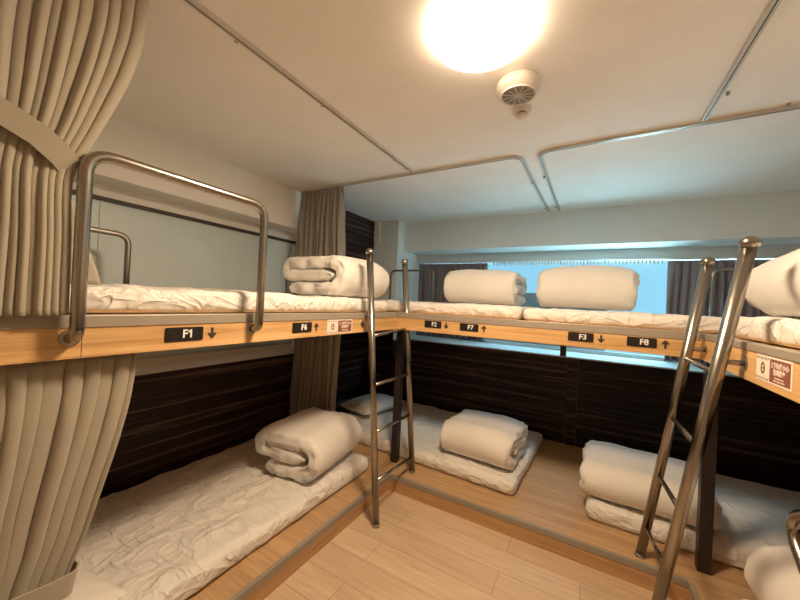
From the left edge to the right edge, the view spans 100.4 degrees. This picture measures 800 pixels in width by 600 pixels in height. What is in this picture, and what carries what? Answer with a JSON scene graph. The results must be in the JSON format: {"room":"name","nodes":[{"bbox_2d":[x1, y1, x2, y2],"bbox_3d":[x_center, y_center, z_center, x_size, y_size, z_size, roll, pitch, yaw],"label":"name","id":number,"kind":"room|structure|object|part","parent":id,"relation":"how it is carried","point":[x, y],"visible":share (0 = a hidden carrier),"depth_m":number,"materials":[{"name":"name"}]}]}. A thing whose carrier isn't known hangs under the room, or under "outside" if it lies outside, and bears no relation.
{"room":"dormitory","nodes":[
{"label":"dormitory","id":0,"kind":"room"},
{"bbox_2d":[75,116,300,348],"bbox_3d":[-1.844,0.165,2.697,0.380,2.710,5.430,3,0,30],"label":"wall","id":1,"kind":"structure","parent":0,"point":[281,203],"depth_m":2.60,"materials":[{"name":"beige paint"}]},
{"bbox_2d":[0,177,296,366],"bbox_3d":[-2.236,-0.151,2.120,0.036,1.327,4.020,3,0,30],"label":"wall panel","id":2,"kind":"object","parent":1,"relation":"in","point":[174,244],"depth_m":2.80,"materials":[{"name":"grey paint"}]},
{"bbox_3d":[-2.207,-0.770,2.124,0.032,0.087,4.020,3,0,30],"label":"frame","id":3,"kind":"part","parent":2,"relation":"part of","materials":[{"name":"beige paint"}]},
{"bbox_3d":[-2.273,0.471,2.120,0.024,0.060,4.020,3,0,30],"label":"rail","id":4,"kind":"part","parent":2,"relation":"part of","materials":[{"name":"beige paint"}]},
{"bbox_2d":[99,354,293,498],"bbox_3d":[-2.067,0.948,1.985,0.014,0.858,4.020,3,0,30],"label":"wainscot","id":5,"kind":"structure","parent":1,"relation":"attached to","point":[175,419],"depth_m":2.68,"materials":[{"name":"laminate"}]},
{"bbox_2d":[135,348,293,375],"bbox_3d":[-2.158,0.509,2.052,0.254,0.010,4.020,3,0,30],"label":"trim","id":6,"kind":"structure","parent":1,"relation":"attached to","point":[143,370],"depth_m":2.86,"materials":[{"name":"beige paint"}]},
{"bbox_2d":[335,210,374,411],"bbox_3d":[-0.720,0.163,4.240,0.016,2.580,1.185,3,0,30],"label":"wainscot","id":7,"kind":"structure","parent":1,"relation":"attached to","point":[359,231],"depth_m":4.43,"materials":[{"name":"laminate"}]},
{"bbox_2d":[374,222,380,242],"bbox_3d":[-0.323,-0.962,4.732,0.083,0.290,0.029,3,0,30],"label":"trim","id":8,"kind":"structure","parent":1,"relation":"attached to","point":[377,224],"depth_m":4.72,"materials":[{"name":"beige paint"}]},
{"bbox_2d":[289,334,340,415],"bbox_3d":[-0.864,0.822,3.391,0.625,1.222,0.150,3,0,30],"label":"curtain","id":9,"kind":"object","parent":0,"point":[314,378],"visible":0.63,"depth_m":3.34,"materials":[{"name":"fabric"}]},
{"bbox_2d":[367,220,420,378],"bbox_3d":[-0.047,0.199,5.020,0.400,2.579,0.810,3,0,30],"label":"wall column","id":10,"kind":"structure","parent":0,"point":[389,253],"depth_m":4.67,"materials":[{"name":"paint"}]},
{"bbox_2d":[367,329,393,395],"bbox_3d":[-0.281,0.877,4.656,0.383,1.200,0.014,3,0,30],"label":"wall","id":11,"kind":"structure","parent":10,"relation":"attached to","point":[383,344],"depth_m":4.62,"materials":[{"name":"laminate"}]},
{"bbox_2d":[112,0,799,223],"bbox_3d":[0.397,-1.114,1.790,5.100,0.060,6.230,3,0,30],"label":"ceiling","id":12,"kind":"structure","parent":0,"point":[605,68],"depth_m":1.83,"materials":[{"name":"paint"}]},
{"bbox_2d":[183,0,412,171],"bbox_3d":[-0.851,-1.139,1.190,0.048,0.020,3.740,3,0,30],"label":"rail","id":13,"kind":"object","parent":12,"relation":"attached to","point":[194,4],"visible":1,"depth_m":1.62,"materials":[{"name":"white metal"}]},
{"bbox_2d":[0,0,149,315],"bbox_3d":[-1.155,-0.550,0.772,0.175,1.179,0.954,3,0,23],"label":"curtain","id":14,"kind":"object","parent":13,"relation":"hanging from","point":[66,66],"visible":0.98,"depth_m":0.97,"materials":[{"name":"beige fabric"}]},
{"bbox_3d":[-1.079,-0.237,1.094,0.042,0.366,0.206,3,0,11],"label":"loose panel","id":15,"kind":"part","parent":14,"relation":"part of","materials":[{"name":"beige fabric"}]},
{"bbox_2d":[300,155,549,211],"bbox_3d":[0.323,-1.069,3.620,2.239,0.020,1.595,3,0,30],"label":"rail","id":16,"kind":"object","parent":12,"relation":"attached to","point":[520,158],"visible":0.99,"depth_m":2.81,"materials":[{"name":"white metal"}]},
{"bbox_2d":[292,185,345,294],"bbox_3d":[-0.801,-0.526,3.354,0.679,1.176,0.151,3,0,30],"label":"curtain","id":17,"kind":"object","parent":16,"relation":"hanging from","point":[321,219],"visible":0.56,"depth_m":3.31,"materials":[{"name":"grey fabric"}]},
{"bbox_2d":[430,0,536,72],"bbox_3d":[0.324,-1.059,1.333,0.410,0.062,0.410,3,0,30],"label":"ceiling lamp","id":18,"kind":"object","parent":12,"relation":"attached to","point":[471,36],"visible":1,"depth_m":1.28,"materials":[{"name":"white plastic"}]},
{"bbox_2d":[496,69,540,105],"bbox_3d":[0.584,-1.041,1.650,0.210,0.067,0.210,3,0,30],"label":"smoke detector","id":19,"kind":"object","parent":12,"relation":"attached to","point":[518,87],"visible":1,"depth_m":1.60,"materials":[{"name":"white plastic"}]},
{"bbox_2d":[500,84,535,105],"bbox_3d":[0.583,-1.011,1.650,0.169,0.006,0.169,3,0,30],"label":"vent","id":20,"kind":"object","parent":19,"relation":"attached to","point":[510,94],"depth_m":1.64,"materials":[{"name":"white plastic"}]},
{"bbox_2d":[513,104,531,120],"bbox_3d":[0.683,-1.044,1.870,0.099,0.050,0.099,3,0,30],"label":"ceiling sensor","id":21,"kind":"object","parent":12,"relation":"attached to","point":[521,112],"visible":0.99,"depth_m":1.84,"materials":[{"name":"white plastic"}]},
{"bbox_2d":[539,103,799,210],"bbox_3d":[2.295,-0.976,2.457,2.238,0.020,1.628,3,0,30],"label":"rail","id":22,"kind":"object","parent":12,"relation":"attached to","point":[788,107],"visible":1,"depth_m":2.00,"materials":[{"name":"white metal"}]},
{"bbox_2d":[701,0,781,121],"bbox_3d":[0.796,-1.061,0.231,0.056,0.020,3.735,3,0,29],"label":"rail","id":23,"kind":"object","parent":12,"relation":"attached to","point":[772,5],"visible":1,"depth_m":1.38,"materials":[{"name":"white metal"}]},
{"bbox_2d":[264,490,672,599],"bbox_3d":[0.234,1.651,1.734,5.100,0.060,6.130,3,0,30],"label":"floor","id":24,"kind":"structure","parent":0,"point":[418,550],"depth_m":2.02,"materials":[{"name":"brown wood"}]},
{"bbox_2d":[185,467,389,599],"bbox_3d":[-1.595,1.463,1.536,1.322,0.132,3.744,3,0,30],"label":"platform","id":25,"kind":"object","parent":24,"relation":"on","point":[263,570],"visible":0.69,"depth_m":1.98,"materials":[{"name":"brown wood"}]},
{"bbox_2d":[74,438,367,599],"bbox_3d":[-1.295,1.349,2.175,1.132,0.134,2.269,3,0,30],"label":"mattress","id":26,"kind":"object","parent":25,"relation":"on","point":[167,536],"visible":0.65,"depth_m":1.99,"materials":[{"name":"white fabric"}]},
{"bbox_2d":[63,566,127,599],"bbox_3d":[-1.486,1.214,1.328,0.580,0.127,0.400,3,0,22],"label":"pillow","id":27,"kind":"object","parent":26,"relation":"on","point":[87,586],"visible":0.24,"depth_m":1.38,"materials":[{"name":"white fabric"}]},
{"bbox_2d":[255,407,362,482],"bbox_3d":[-0.723,1.144,2.747,0.620,0.346,0.701,3,0,21],"label":"duvet","id":28,"kind":"object","parent":26,"relation":"on","point":[302,445],"visible":1,"depth_m":2.50,"materials":[{"name":"white fabric"}]},
{"bbox_2d":[361,248,414,528],"bbox_3d":[-0.053,0.627,2.624,0.192,1.968,0.725,3,0,30],"label":"ladder","id":29,"kind":"object","parent":24,"relation":"on","point":[369,252],"visible":0.94,"depth_m":2.36,"materials":[{"name":"metal"}]},
{"bbox_2d":[344,410,756,599],"bbox_3d":[1.176,1.608,3.056,4.600,0.132,1.678,3,0,30],"label":"platform","id":30,"kind":"object","parent":24,"relation":"on","point":[546,511],"visible":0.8,"depth_m":2.39,"materials":[{"name":"brown wood"}]},
{"bbox_2d":[347,400,542,494],"bbox_3d":[0.366,1.440,3.651,2.047,0.129,1.311,3,0,33],"label":"mattress","id":31,"kind":"object","parent":30,"relation":"on","point":[428,421],"visible":0.48,"depth_m":3.14,"materials":[{"name":"white fabric"}]},
{"bbox_2d":[339,393,402,414],"bbox_3d":[-0.341,1.260,4.062,0.460,0.178,0.660,3,0,38],"label":"pillow","id":32,"kind":"object","parent":31,"relation":"on","point":[361,405],"visible":0.77,"depth_m":3.90,"materials":[{"name":"white fabric"}]},
{"bbox_2d":[439,409,527,469],"bbox_3d":[0.773,1.243,3.058,0.660,0.301,0.625,3,0,34],"label":"duvet","id":33,"kind":"object","parent":31,"relation":"on","point":[497,440],"visible":1,"depth_m":2.86,"materials":[{"name":"white fabric"}]},
{"bbox_3d":[0.761,1.535,2.344,1.945,0.034,0.026,3,0,30],"label":"edge trim","id":34,"kind":"part","parent":30,"relation":"part of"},
{"bbox_2d":[385,268,735,575],"bbox_3d":[1.237,0.596,3.078,4.600,1.900,1.721,3,0,30],"label":"bunk","id":35,"kind":"object","parent":30,"relation":"on","point":[627,339],"visible":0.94,"depth_m":2.15,"materials":[{"name":"brown wood"}]},
{"bbox_3d":[-0.016,0.856,3.073,0.062,1.255,0.060,3,0,30],"label":"post","id":36,"kind":"part","parent":35,"relation":"part of","materials":[{"name":"black metal"}]},
{"bbox_3d":[0.141,-0.139,4.429,0.657,0.530,0.027,3,0,30],"label":"wall guard rail","id":37,"kind":"part","parent":35,"relation":"part of","materials":[{"name":"metal"}]},
{"bbox_3d":[0.263,0.195,2.664,0.145,0.056,0.004,3,0,30],"label":"number plate","id":38,"kind":"part","parent":35,"relation":"part of","materials":[{"name":"black plastic"}]},
{"bbox_2d":[374,299,533,319],"bbox_3d":[0.307,0.070,3.530,2.109,0.110,1.336,3,0,30],"label":"mattress","id":39,"kind":"object","parent":35,"relation":"on","point":[455,309],"visible":0.61,"depth_m":2.68,"materials":[{"name":"white fabric"}]},
{"bbox_2d":[443,269,526,305],"bbox_3d":[0.837,-0.121,3.239,0.695,0.323,0.633,3,0,30],"label":"duvet","id":40,"kind":"object","parent":39,"relation":"on","point":[492,287],"visible":0.98,"depth_m":2.99,"materials":[{"name":"white fabric"}]},
{"bbox_3d":[0.520,0.207,2.515,0.145,0.056,0.004,3,0,30],"label":"number plate","id":41,"kind":"part","parent":35,"relation":"part of","materials":[{"name":"black plastic"}]},
{"bbox_3d":[0.833,0.165,2.356,1.946,0.048,0.039,3,0,30],"label":"edge trim","id":42,"kind":"part","parent":35,"relation":"part of","materials":[{"name":"brown wood"}]},
{"bbox_3d":[1.252,0.233,3.073,4.600,0.116,1.636,3,0,30],"label":"deck panel","id":43,"kind":"part","parent":35,"relation":"part of","materials":[{"name":"brown wood"}]},
{"bbox_3d":[1.822,0.472,3.712,0.060,0.299,0.046,3,0,30],"label":"post","id":44,"kind":"part","parent":35,"relation":"part of","materials":[{"name":"black metal"}]},
{"bbox_3d":[1.161,0.238,2.143,0.145,0.056,0.004,3,0,30],"label":"number plate","id":45,"kind":"part","parent":35,"relation":"part of","materials":[{"name":"black plastic"}]},
{"bbox_2d":[523,308,721,333],"bbox_3d":[1.974,0.152,2.552,1.748,0.104,1.355,3,0,31],"label":"mattress","id":46,"kind":"object","parent":35,"relation":"on","point":[676,322],"visible":0.75,"depth_m":2.12,"materials":[{"name":"white fabric"}]},
{"bbox_2d":[536,265,639,310],"bbox_3d":[1.570,-0.100,2.820,0.714,0.352,0.632,3,0,31],"label":"duvet","id":47,"kind":"object","parent":46,"relation":"on","point":[598,287],"visible":1,"depth_m":2.57,"materials":[{"name":"white fabric"}]},
{"bbox_3d":[1.436,0.251,1.983,0.145,0.056,0.004,3,0,30],"label":"number plate","id":48,"kind":"part","parent":35,"relation":"part of","materials":[{"name":"black plastic"}]},
{"bbox_3d":[1.789,0.941,1.939,0.062,1.255,0.060,3,0,30],"label":"post","id":49,"kind":"part","parent":35,"relation":"part of","materials":[{"name":"black metal"}]},
{"bbox_3d":[3.038,-0.002,2.748,0.732,0.530,0.027,3,0,30],"label":"wall guard rail","id":50,"kind":"part","parent":35,"relation":"part of","materials":[{"name":"metal"}]},
{"bbox_2d":[585,474,799,568],"bbox_3d":[2.382,1.537,2.421,1.779,0.127,1.261,3,0,32],"label":"mattress","id":51,"kind":"object","parent":30,"relation":"on","point":[754,514],"visible":0.38,"depth_m":2.26,"materials":[{"name":"white fabric"}]},
{"bbox_2d":[579,440,721,529],"bbox_3d":[1.769,1.310,2.447,0.775,0.261,0.624,3,0,32],"label":"duvet","id":52,"kind":"object","parent":51,"relation":"on","point":[619,474],"visible":0.62,"depth_m":2.32,"materials":[{"name":"white fabric"}]},
{"bbox_2d":[634,236,761,599],"bbox_3d":[1.375,0.724,1.640,0.266,1.917,0.850,3,0,30],"label":"ladder","id":53,"kind":"object","parent":24,"relation":"on","point":[749,245],"visible":1,"depth_m":1.47,"materials":[{"name":"metal"}]},
{"bbox_2d":[688,581,738,599],"bbox_3d":[1.233,1.597,-0.106,1.332,0.132,3.744,3,0,30],"label":"platform","id":54,"kind":"object","parent":24,"relation":"on","point":[696,592],"visible":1,"depth_m":1.77,"materials":[{"name":"brown wood"}]},
{"bbox_3d":[0.671,1.521,0.222,0.026,0.034,3.744,3,0,30],"label":"edge trim","id":55,"kind":"part","parent":54,"relation":"part of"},
{"bbox_2d":[785,509,799,573],"bbox_3d":[1.109,0.917,0.790,0.037,1.227,0.746,3,0,30],"label":"grab rail","id":56,"kind":"object","parent":54,"relation":"on","point":[792,524],"visible":1,"depth_m":1.07,"materials":[{"name":"metal"}]},
{"bbox_3d":[1.525,1.484,0.281,1.136,0.128,2.509,3,0,30],"label":"mattress","id":57,"kind":"object","parent":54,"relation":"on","visible":0},
{"bbox_2d":[744,545,799,599],"bbox_3d":[1.768,1.250,1.132,0.691,0.368,0.693,3,0,27],"label":"duvet","id":58,"kind":"object","parent":57,"relation":"on","point":[771,572],"visible":0.98,"depth_m":1.41,"materials":[{"name":"white fabric"}]},
{"bbox_2d":[405,191,799,442],"bbox_3d":[1.817,0.354,4.057,4.600,2.710,0.600,3,0,30],"label":"wall","id":59,"kind":"structure","parent":0,"point":[774,218],"depth_m":3.47,"materials":[{"name":"paint"}]},
{"bbox_2d":[390,340,395,396],"bbox_3d":[-0.068,1.018,4.641,0.012,0.940,0.209,3,0,30],"label":"bed post","id":60,"kind":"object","parent":59,"relation":"attached to","point":[393,341],"depth_m":4.58,"materials":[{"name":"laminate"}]},
{"bbox_2d":[402,340,566,442],"bbox_3d":[0.909,1.064,4.204,2.115,0.943,0.014,3,0,30],"label":"wainscot","id":61,"kind":"structure","parent":59,"relation":"attached to","point":[530,389],"depth_m":4.07,"materials":[{"name":"laminate"}]},
{"bbox_2d":[564,358,578,445],"bbox_3d":[1.871,1.109,3.644,0.107,0.943,0.017,3,0,30],"label":"joint","id":62,"kind":"object","parent":59,"relation":"attached to","point":[572,365],"visible":1,"depth_m":3.64,"materials":[{"name":"laminate"}]},
{"bbox_2d":[410,335,740,377],"bbox_3d":[1.946,0.635,3.905,4.200,0.013,0.518,3,0,30],"label":"trim","id":63,"kind":"structure","parent":59,"relation":"attached to","point":[575,355],"depth_m":3.85,"materials":[{"name":"paint"}]},
{"bbox_2d":[418,244,799,364],"bbox_3d":[2.092,0.027,4.106,4.200,1.250,0.180,3,0,30],"label":"window","id":64,"kind":"structure","parent":59,"relation":"in","point":[773,250],"depth_m":3.88,"materials":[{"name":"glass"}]},
{"bbox_2d":[421,258,774,265],"bbox_3d":[2.114,-0.458,4.103,4.120,0.062,0.030,3,0,30],"label":"track","id":65,"kind":"object","parent":64,"relation":"attached to","point":[658,260],"visible":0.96,"depth_m":3.99,"materials":[{"name":"white plastic"}]},
{"bbox_2d":[416,263,487,341],"bbox_3d":[0.736,0.013,4.889,1.058,1.090,0.120,3,0,30],"label":"window curtain","id":66,"kind":"object","parent":65,"relation":"hanging from","point":[440,271],"visible":0.3,"depth_m":4.97,"materials":[{"name":"grey fabric"}]},
{"bbox_2d":[664,259,785,363],"bbox_3d":[3.391,0.139,3.358,1.142,1.090,0.121,3,0,30],"label":"window curtain","id":67,"kind":"object","parent":65,"relation":"hanging from","point":[682,276],"visible":0.2,"depth_m":3.51,"materials":[{"name":"grey fabric"}]},
{"bbox_2d":[575,359,799,491],"bbox_3d":[2.766,1.152,3.126,1.960,0.943,0.014,3,0,30],"label":"wainscot","id":68,"kind":"structure","parent":59,"relation":"attached to","point":[758,441],"depth_m":3.14,"materials":[{"name":"laminate"}]},
{"bbox_3d":[2.488,0.372,0.530,0.100,2.710,6.030,3,0,30],"label":"wall","id":69,"kind":"structure","parent":0,"visible":0},
{"bbox_2d":[700,333,799,403],"bbox_3d":[1.302,0.228,-0.100,1.332,0.144,3.744,3,0,30],"label":"bunk","id":70,"kind":"object","parent":69,"relation":"attached to","point":[775,368],"visible":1,"depth_m":1.15,"materials":[{"name":"brown wood"}]},
{"bbox_3d":[0.745,0.144,0.223,0.039,0.030,3.740,3,0,30],"label":"edge trim","id":71,"kind":"part","parent":70,"relation":"part of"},
{"bbox_2d":[735,316,799,348],"bbox_3d":[1.635,0.122,0.471,1.212,0.112,2.073,3,0,30],"label":"mattress","id":72,"kind":"object","parent":70,"relation":"on","point":[783,331],"visible":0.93,"depth_m":1.28,"materials":[{"name":"white fabric"}]},
{"bbox_2d":[745,249,799,317],"bbox_3d":[1.822,-0.069,1.165,0.727,0.299,0.740,3,0,30],"label":"duvet","id":73,"kind":"object","parent":72,"relation":"on","point":[773,288],"visible":0.97,"depth_m":1.38,"materials":[{"name":"white fabric"}]},
{"bbox_3d":[1.316,0.222,-0.109,1.298,0.116,3.742,3,0,30],"label":"deck panel","id":74,"kind":"part","parent":70,"relation":"part of","materials":[{"name":"grey wood"}]},
{"bbox_3d":[1.206,0.233,1.060,0.001,0.076,0.137,3,0,30],"label":"text panel","id":75,"kind":"part","parent":70,"relation":"part of","materials":[{"name":"red paper"}]},
{"label":"outside","id":76,"kind":"structure","parent":0,"visible":0},
{"bbox_2d":[427,293,606,354],"bbox_3d":[0.702,0.758,5.608,4.650,1.805,0.750,3,0,30],"label":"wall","id":77,"kind":"structure","parent":76,"point":[531,298],"depth_m":4.54,"materials":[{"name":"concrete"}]},
{"bbox_3d":[-1.207,0.181,-0.868,4.900,2.710,0.100,3,0,30],"label":"wall","id":78,"kind":"structure","parent":0,"visible":0},
{"bbox_2d":[0,151,397,364],"bbox_3d":[-1.484,-0.169,1.526,1.392,0.673,3.744,3,0,30],"label":"bunk","id":79,"kind":"object","parent":78,"relation":"attached to","point":[80,334],"visible":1,"depth_m":1.22,"materials":[{"name":"brown wood"}]},
{"bbox_2d":[0,353,136,599],"bbox_3d":[-1.277,0.734,0.841,0.141,1.090,0.993,3,0,26],"label":"curtain","id":80,"kind":"object","parent":79,"relation":"hanging from","point":[62,421],"visible":0.99,"depth_m":1.08,"materials":[{"name":"beige fabric"}]},
{"bbox_3d":[-1.984,-0.227,1.907,0.035,0.471,0.735,3,0,30],"label":"wall guard rail","id":81,"kind":"part","parent":79,"relation":"part of","materials":[{"name":"metal"}]},
{"bbox_3d":[-0.840,-0.162,1.324,0.077,0.625,0.687,3,0,30],"label":"guard rail","id":82,"kind":"part","parent":79,"relation":"part of","materials":[{"name":"metal"}]},
{"bbox_3d":[-0.875,0.139,1.356,0.004,0.056,0.145,3,0,30],"label":"number plate","id":83,"kind":"part","parent":79,"relation":"part of","materials":[{"name":"black plastic"}]},
{"bbox_3d":[-0.971,0.073,1.219,0.039,0.042,3.740,3,0,30],"label":"edge trim","id":84,"kind":"part","parent":79,"relation":"part of","materials":[{"name":"brown wood"}]},
{"bbox_3d":[-1.542,0.087,1.550,1.288,0.116,3.742,3,0,30],"label":"deck panel","id":85,"kind":"part","parent":79,"relation":"part of","materials":[{"name":"grey wood"}]},
{"bbox_2d":[69,284,387,312],"bbox_3d":[-1.100,-0.009,2.180,1.162,0.116,2.080,3,0,30],"label":"mattress","id":86,"kind":"object","parent":79,"relation":"on","point":[103,298],"visible":0.8,"depth_m":1.46,"materials":[{"name":"white fabric"}]},
{"bbox_2d":[282,255,388,298],"bbox_3d":[-0.513,-0.185,2.738,0.669,0.312,0.641,3,0,30],"label":"duvet","id":87,"kind":"object","parent":86,"relation":"on","point":[333,275],"visible":0.94,"depth_m":2.49,"materials":[{"name":"white fabric"}]},
{"bbox_3d":[-0.558,0.157,1.903,0.004,0.056,0.145,3,0,30],"label":"number plate","id":88,"kind":"part","parent":79,"relation":"part of","materials":[{"name":"black plastic"}]},
{"bbox_3d":[-0.368,0.174,2.231,0.001,0.076,0.137,3,0,30],"label":"text panel","id":89,"kind":"part","parent":79,"relation":"part of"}
]}

